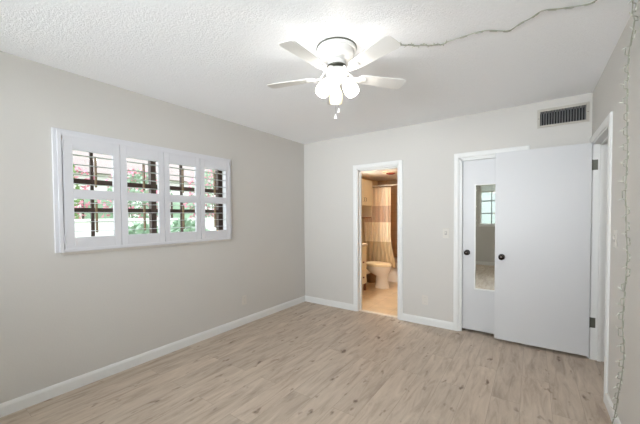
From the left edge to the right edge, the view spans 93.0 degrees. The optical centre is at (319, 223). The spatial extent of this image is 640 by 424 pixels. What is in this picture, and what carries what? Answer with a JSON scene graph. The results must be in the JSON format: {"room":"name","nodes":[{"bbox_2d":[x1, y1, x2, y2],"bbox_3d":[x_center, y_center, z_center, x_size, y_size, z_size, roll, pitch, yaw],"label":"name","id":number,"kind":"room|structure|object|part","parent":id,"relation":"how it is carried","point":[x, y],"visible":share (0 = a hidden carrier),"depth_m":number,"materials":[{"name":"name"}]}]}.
{"room":"empty bedroom","nodes":[
{"label":"empty bedroom","id":0,"kind":"room"},
{"bbox_2d":[0,51,377,403],"bbox_3d":[-1.068,0.019,3.720,0.200,2.440,8.300,1,2,35],"label":"wall","id":1,"kind":"structure","parent":0,"point":[63,317],"depth_m":2.59,"materials":[{"name":"paint"}]},
{"bbox_2d":[73,152,222,235],"bbox_3d":[-1.612,-0.274,2.990,0.050,0.870,1.525,1,2,35],"label":"window","id":2,"kind":"structure","parent":1,"relation":"in","point":[152,207],"depth_m":2.94,"materials":[{"name":"brown metal"}]},
{"bbox_2d":[51,127,231,254],"bbox_3d":[-1.514,-0.258,2.906,0.096,0.946,1.611,1,2,35],"label":"plantation shutters","id":3,"kind":"object","parent":2,"relation":"attached to","point":[64,141],"visible":1,"depth_m":2.62,"materials":[{"name":"grey paint"}]},
{"bbox_3d":[-1.819,-0.247,2.438,0.027,0.876,0.383,1,2,35],"label":"shutter panel","id":4,"kind":"part","parent":3,"relation":"part of","materials":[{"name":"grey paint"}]},
{"bbox_3d":[-1.836,-0.424,2.485,0.027,0.250,0.011,1,2,35],"label":"tilt rod","id":5,"kind":"part","parent":3,"relation":"part of","materials":[{"name":"brown"}]},
{"bbox_3d":[-1.834,-0.055,2.495,0.027,0.248,0.011,1,2,35],"label":"tilt rod","id":6,"kind":"part","parent":3,"relation":"part of","materials":[{"name":"brown"}]},
{"bbox_3d":[-1.601,-0.256,2.751,0.027,0.876,0.371,1,2,35],"label":"shutter panel","id":7,"kind":"part","parent":3,"relation":"part of","materials":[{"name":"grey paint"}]},
{"bbox_3d":[-1.621,-0.433,2.793,0.027,0.250,0.011,1,2,35],"label":"tilt rod","id":8,"kind":"part","parent":3,"relation":"part of","materials":[{"name":"brown"}]},
{"bbox_3d":[-1.618,-0.065,2.803,0.027,0.248,0.011,1,2,35],"label":"tilt rod","id":9,"kind":"part","parent":3,"relation":"part of","materials":[{"name":"brown"}]},
{"bbox_3d":[-1.383,-0.266,3.062,0.027,0.876,0.381,1,2,35],"label":"shutter panel","id":10,"kind":"part","parent":3,"relation":"part of","materials":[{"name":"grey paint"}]},
{"bbox_3d":[-1.403,-0.443,3.105,0.027,0.250,0.011,1,2,35],"label":"tilt rod","id":11,"kind":"part","parent":3,"relation":"part of","materials":[{"name":"brown"}]},
{"bbox_3d":[-1.401,-0.074,3.114,0.027,0.248,0.011,1,2,35],"label":"tilt rod","id":12,"kind":"part","parent":3,"relation":"part of","materials":[{"name":"brown"}]},
{"bbox_3d":[-1.165,-0.276,3.374,0.027,0.876,0.373,1,2,35],"label":"shutter panel","id":13,"kind":"part","parent":3,"relation":"part of","materials":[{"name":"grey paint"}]},
{"bbox_3d":[-1.185,-0.453,3.417,0.027,0.250,0.011,1,2,35],"label":"tilt rod","id":14,"kind":"part","parent":3,"relation":"part of","materials":[{"name":"brown"}]},
{"bbox_3d":[-1.183,-0.084,3.427,0.027,0.248,0.011,1,2,35],"label":"tilt rod","id":15,"kind":"part","parent":3,"relation":"part of","materials":[{"name":"brown"}]},
{"bbox_3d":[-1.612,-0.274,2.990,0.050,0.870,1.525,1,2,35],"label":"frame","id":16,"kind":"part","parent":2,"relation":"part of","materials":[{"name":"brown"}]},
{"bbox_2d":[0,296,304,417],"bbox_3d":[-1.746,1.230,2.583,0.014,0.088,5.300,1,2,35],"label":"baseboard","id":17,"kind":"structure","parent":1,"relation":"attached to","point":[14,405],"depth_m":2.63,"materials":[{"name":"white paint"}]},
{"bbox_2d":[362,179,371,217],"bbox_3d":[0.760,-0.486,5.905,0.282,0.750,0.700,1,2,35],"label":"upper cabinet","id":18,"kind":"object","parent":1,"relation":"attached to","point":[366,184],"visible":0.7,"depth_m":6.00,"materials":[{"name":"beige wood"}]},
{"bbox_3d":[0.750,-0.606,5.695,0.016,0.480,0.340,1,2,35],"label":"door","id":19,"kind":"part","parent":18,"relation":"part of","materials":[{"name":"beige wood"}]},
{"bbox_3d":[0.950,-0.614,5.982,0.016,0.480,0.340,1,2,35],"label":"door","id":20,"kind":"part","parent":18,"relation":"part of","materials":[{"name":"beige wood"}]},
{"bbox_3d":[0.959,-0.614,5.976,0.004,0.380,0.240,1,2,35],"label":"door panel","id":21,"kind":"part","parent":18,"relation":"part of","materials":[{"name":"beige wood"}]},
{"bbox_2d":[372,184,396,186],"bbox_3d":[1.616,-0.766,5.847,1.748,0.026,0.026,1,2,35],"label":"curtain rod","id":22,"kind":"object","parent":1,"relation":"attached to","point":[390,184],"visible":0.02,"depth_m":6.07,"materials":[{"name":"beige"}]},
{"bbox_3d":[0.940,-0.760,6.320,0.005,0.069,0.047,1,2,35],"label":"curtain ring","id":23,"kind":"object","parent":22,"relation":"hanging from","visible":0},
{"bbox_2d":[364,187,395,267],"bbox_3d":[1.209,0.063,6.138,0.708,1.595,0.087,1,2,35],"label":"shower curtain","id":24,"kind":"object","parent":23,"relation":"hanging from","point":[377,229],"visible":0.74,"depth_m":6.13,"materials":[{"name":"fabric"}]},
{"bbox_2d":[0,279,611,423],"bbox_3d":[0.996,1.321,2.330,5.200,0.120,8.320,1,2,35],"label":"floor","id":25,"kind":"structure","parent":0,"point":[305,362],"depth_m":2.45,"materials":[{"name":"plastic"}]},
{"bbox_2d":[362,243,367,289],"bbox_3d":[0.370,0.727,5.159,0.521,0.930,1.010,1,2,35],"label":"vanity cabinet","id":26,"kind":"object","parent":25,"relation":"on","point":[364,245],"visible":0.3,"depth_m":5.34,"materials":[{"name":"beige wood"}]},
{"bbox_3d":[0.698,0.667,5.234,0.016,0.260,0.430,1,2,35],"label":"drawer","id":27,"kind":"part","parent":26,"relation":"part of","materials":[{"name":"beige wood"}]},
{"bbox_3d":[0.700,0.932,5.241,0.016,0.240,0.430,1,2,35],"label":"drawer","id":28,"kind":"part","parent":26,"relation":"part of","materials":[{"name":"beige wood"}]},
{"bbox_2d":[366,273,375,282],"bbox_3d":[1.027,1.050,6.090,0.216,0.225,0.216,1,2,35],"label":"basket","id":29,"kind":"object","parent":25,"relation":"on","point":[371,278],"visible":0.54,"depth_m":6.01,"materials":[{"name":"wicker"}]},
{"bbox_2d":[359,309,397,317],"bbox_3d":[0.798,1.209,4.112,0.590,0.015,0.050,1,2,35],"label":"trim","id":30,"kind":"structure","parent":25,"relation":"on","point":[369,311],"depth_m":4.09,"materials":[{"name":"beige wood"}]},
{"bbox_2d":[366,261,391,288],"bbox_3d":[0.960,0.790,5.744,0.809,0.765,0.440,1,2,35],"label":"toilet","id":31,"kind":"object","parent":25,"relation":"on","point":[381,270],"visible":0.67,"depth_m":5.53,"materials":[{"name":"beige ceramic"}]},
{"bbox_3d":[1.086,0.735,5.654,0.500,0.032,0.380,1,2,35],"label":"lid","id":32,"kind":"part","parent":31,"relation":"part of","materials":[{"name":"beige"}]},
{"bbox_2d":[366,257,397,281],"bbox_3d":[1.798,0.953,6.264,1.597,0.400,0.685,1,2,35],"label":"bathtub","id":33,"kind":"object","parent":25,"relation":"on","point":[393,275],"visible":0.02,"depth_m":6.08,"materials":[{"name":"beige ceramic"}]},
{"bbox_2d":[0,0,637,143],"bbox_3d":[0.190,-1.203,1.137,5.200,0.120,5.570,1,2,35],"label":"ceiling","id":34,"kind":"structure","parent":0,"point":[216,58],"depth_m":2.04,"materials":[{"name":"white paint"}]},
{"bbox_2d":[267,36,405,119],"bbox_3d":[0.090,-0.932,2.000,0.976,0.466,0.940,1,2,35],"label":"ceiling fan","id":35,"kind":"object","parent":34,"relation":"hanging from","point":[335,53],"visible":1,"depth_m":1.95,"materials":[{"name":"white metal"}]},
{"bbox_3d":[-0.199,-0.986,2.130,0.347,0.005,0.120,0,12,19],"label":"blade","id":36,"kind":"part","parent":35,"relation":"part of","materials":[{"name":"white wood"}]},
{"bbox_3d":[-0.086,-0.977,1.760,0.120,0.005,0.347,13,9,36],"label":"blade","id":37,"kind":"part","parent":35,"relation":"part of","materials":[{"name":"white wood"}]},
{"bbox_3d":[0.117,-0.994,2.351,0.120,0.004,0.347,-10,1,1],"label":"blade","id":38,"kind":"part","parent":35,"relation":"part of","materials":[{"name":"white"}]},
{"bbox_3d":[0.111,-0.896,2.128,0.100,0.135,0.107,1,2,35],"label":"lamp shade","id":39,"kind":"part","parent":35,"relation":"part of","materials":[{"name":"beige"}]},
{"bbox_3d":[0.300,-0.980,1.754,0.120,0.005,0.347,11,-5,-35],"label":"blade","id":40,"kind":"part","parent":35,"relation":"part of","materials":[{"name":"white wood"}]},
{"bbox_3d":[0.425,-0.990,2.119,0.347,0.004,0.120,-1,-8,-17],"label":"blade","id":41,"kind":"part","parent":35,"relation":"part of","materials":[{"name":"white wood"}]},
{"bbox_2d":[399,0,596,47],"label":"string lights","id":42,"kind":"object","parent":34,"relation":"hanging from","point":[401,44],"depth_m":1.83,"materials":[{"name":"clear metal"}]},
{"bbox_2d":[362,168,396,180],"bbox_3d":[1.325,-1.003,5.427,1.990,0.120,2.750,1,2,35],"label":"ceiling","id":43,"kind":"structure","parent":0,"point":[377,175],"depth_m":6.00,"materials":[{"name":"paint"}]},
{"bbox_2d":[382,171,396,174],"bbox_3d":[1.287,-0.920,5.523,0.310,0.050,0.310,1,2,35],"label":"ceiling fixture","id":44,"kind":"object","parent":43,"relation":"attached to","point":[385,172],"visible":0.88,"depth_m":5.46,"materials":[{"name":"beige"}]},
{"bbox_2d":[378,180,396,256],"bbox_3d":[2.086,0.084,6.534,1.750,2.120,0.120,1,2,35],"label":"wall","id":45,"kind":"structure","parent":0,"point":[387,182],"depth_m":6.76,"materials":[{"name":"paint"}]},
{"bbox_2d":[304,93,592,321],"bbox_3d":[1.214,0.001,3.784,3.468,2.440,0.120,1,2,35],"label":"wall","id":46,"kind":"structure","parent":0,"point":[427,150],"depth_m":3.73,"materials":[{"name":"paint"}]},
{"bbox_2d":[305,295,352,310],"bbox_3d":[0.117,1.167,4.506,0.864,0.088,0.014,1,2,35],"label":"baseboard","id":47,"kind":"structure","parent":46,"relation":"attached to","point":[348,306],"depth_m":4.48,"materials":[{"name":"white paint"}]},
{"bbox_2d":[353,160,402,319],"bbox_3d":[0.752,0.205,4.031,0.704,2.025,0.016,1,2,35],"label":"trim","id":48,"kind":"structure","parent":46,"relation":"attached to","point":[399,163],"depth_m":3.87,"materials":[{"name":"white paint"}]},
{"bbox_2d":[402,313,452,329],"bbox_3d":[1.294,1.180,3.683,0.601,0.088,0.014,1,2,35],"label":"baseboard","id":49,"kind":"structure","parent":46,"relation":"attached to","point":[405,317],"depth_m":3.67,"materials":[{"name":"white paint"}]},
{"bbox_2d":[443,228,448,237],"bbox_3d":[1.462,0.106,3.531,0.070,0.115,0.014,1,2,35],"label":"light switch","id":50,"kind":"object","parent":46,"relation":"attached to","point":[445,230],"visible":1,"depth_m":3.53,"materials":[{"name":"grey plastic"}]},
{"bbox_2d":[462,158,495,333],"bbox_3d":[1.843,0.239,3.310,0.568,1.924,0.099,1,2,35],"label":"door","id":51,"kind":"structure","parent":46,"relation":"in","point":[477,305],"depth_m":3.42,"materials":[{"name":"grey paint"}]},
{"bbox_2d":[474,183,494,291],"bbox_3d":[1.852,0.148,3.308,0.306,1.173,0.016,1,2,35],"label":"mirror","id":52,"kind":"object","parent":51,"relation":"attached to","point":[484,217],"visible":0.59,"depth_m":3.34,"materials":[{"name":"clear glass"}]},
{"bbox_2d":[453,145,529,344],"bbox_3d":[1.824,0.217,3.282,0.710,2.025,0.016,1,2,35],"label":"trim","id":53,"kind":"structure","parent":46,"relation":"attached to","point":[457,156],"depth_m":3.45,"materials":[{"name":"white paint"}]},
{"bbox_2d":[537,102,589,128],"bbox_3d":[2.348,-1.037,2.948,0.390,0.180,0.120,1,2,35],"label":"air vent","id":54,"kind":"object","parent":46,"relation":"in","point":[578,115],"visible":0.99,"depth_m":2.92,"materials":[{"name":"white metal"}]},
{"bbox_2d":[592,0,639,423],"bbox_3d":[0.991,0.087,0.544,0.120,2.440,5.450,1,2,35],"label":"wall","id":55,"kind":"structure","parent":0,"point":[608,92],"depth_m":1.78,"materials":[{"name":"paint"}]},
{"bbox_2d":[586,111,612,402],"bbox_3d":[2.300,0.265,2.420,0.120,1.968,0.775,1,2,35],"label":"trim","id":56,"kind":"structure","parent":55,"relation":"attached to","point":[600,145],"depth_m":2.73,"materials":[{"name":"white paint"}]},
{"bbox_2d":[494,143,597,356],"bbox_3d":[2.157,0.237,2.952,0.796,1.939,0.142,1,2,35],"label":"door","id":57,"kind":"structure","parent":56,"relation":"attached to","point":[543,195],"depth_m":2.93,"materials":[{"name":"grey paint"}]},
{"bbox_3d":[1.860,0.341,3.115,0.062,0.062,0.064,1,2,35],"label":"knob","id":58,"kind":"part","parent":57,"relation":"part of","materials":[{"name":"brown metal"}]},
{"bbox_2d":[605,392,620,423],"bbox_3d":[0.733,1.271,0.310,0.014,0.088,4.412,1,2,35],"label":"baseboard","id":59,"kind":"structure","parent":55,"relation":"attached to","point":[608,402],"depth_m":1.99,"materials":[{"name":"white paint"}]},
{"bbox_2d":[612,229,616,247],"bbox_3d":[1.898,0.094,1.960,0.014,0.115,0.070,1,2,35],"label":"light switch","id":60,"kind":"object","parent":55,"relation":"attached to","point":[614,237],"visible":1,"depth_m":1.94,"materials":[{"name":"grey plastic"}]},
{"bbox_2d":[610,0,639,423],"label":"string lights","id":61,"kind":"object","parent":55,"relation":"hanging from","point":[622,181],"depth_m":1.61,"materials":[{"name":"clear metal"}]},
{"label":"outside","id":62,"kind":"structure","parent":0,"visible":0},
{"bbox_3d":[-6.303,1.307,10.226,15.790,0.100,26.000,1,2,35],"label":"lawn","id":63,"kind":"structure","parent":62,"visible":0},
{"bbox_2d":[73,163,99,218],"bbox_3d":[-6.882,-0.328,7.402,2.209,3.331,2.483,1,2,35],"label":"flowering shrub","id":64,"kind":"object","parent":63,"relation":"on","point":[78,201],"visible":0.04,"depth_m":7.95,"materials":[{"name":"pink plant"}]},
{"bbox_2d":[97,168,172,217],"bbox_3d":[-6.135,-0.304,10.132,2.288,3.132,2.240,1,2,35],"label":"flowering shrub","id":65,"kind":"object","parent":63,"relation":"on","point":[136,174],"visible":0.17,"depth_m":9.74,"materials":[{"name":"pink plant"}]},
{"bbox_2d":[128,221,157,234],"bbox_3d":[-4.262,0.632,7.081,1.188,1.394,1.373,1,2,35],"label":"shrub","id":66,"kind":"object","parent":63,"relation":"on","point":[139,227],"visible":0.07,"depth_m":6.95,"materials":[{"name":"green plant"}]},
{"bbox_2d":[73,150,214,218],"bbox_3d":[-7.670,-1.012,14.161,3.800,4.350,11.800,1,2,35],"label":"neighbouring house","id":67,"kind":"structure","parent":63,"relation":"on","point":[76,159],"depth_m":11.65,"materials":[{"name":"white paint"}]},
{"bbox_3d":[-7.968,-0.403,11.032,0.004,1.080,0.980,1,2,35],"label":"pane","id":68,"kind":"part","parent":67,"relation":"part of","materials":[{"name":"clear glass"}]},
{"bbox_3d":[-6.135,-0.484,13.654,0.004,1.080,0.980,1,2,35],"label":"pane","id":69,"kind":"part","parent":67,"relation":"part of","materials":[{"name":"clear glass"}]},
{"bbox_2d":[75,218,215,236],"bbox_3d":[-5.217,0.576,8.224,0.250,1.450,18.000,1,2,35],"label":"wall","id":70,"kind":"structure","parent":63,"relation":"on","point":[85,227],"depth_m":7.70,"materials":[{"name":"white paint"}]},
{"bbox_2d":[170,217,210,231],"bbox_3d":[-3.681,0.544,8.428,1.217,1.492,1.352,1,2,35],"label":"shrub","id":71,"kind":"object","parent":63,"relation":"on","point":[188,223],"visible":0.18,"depth_m":8.17,"materials":[{"name":"green plant"}]},
{"bbox_2d":[183,170,215,217],"bbox_3d":[-4.051,-0.464,11.807,2.286,3.335,2.205,1,2,35],"label":"flowering shrub","id":72,"kind":"object","parent":63,"relation":"on","point":[207,175],"visible":0.18,"depth_m":11.32,"materials":[{"name":"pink plant"}]}
]}

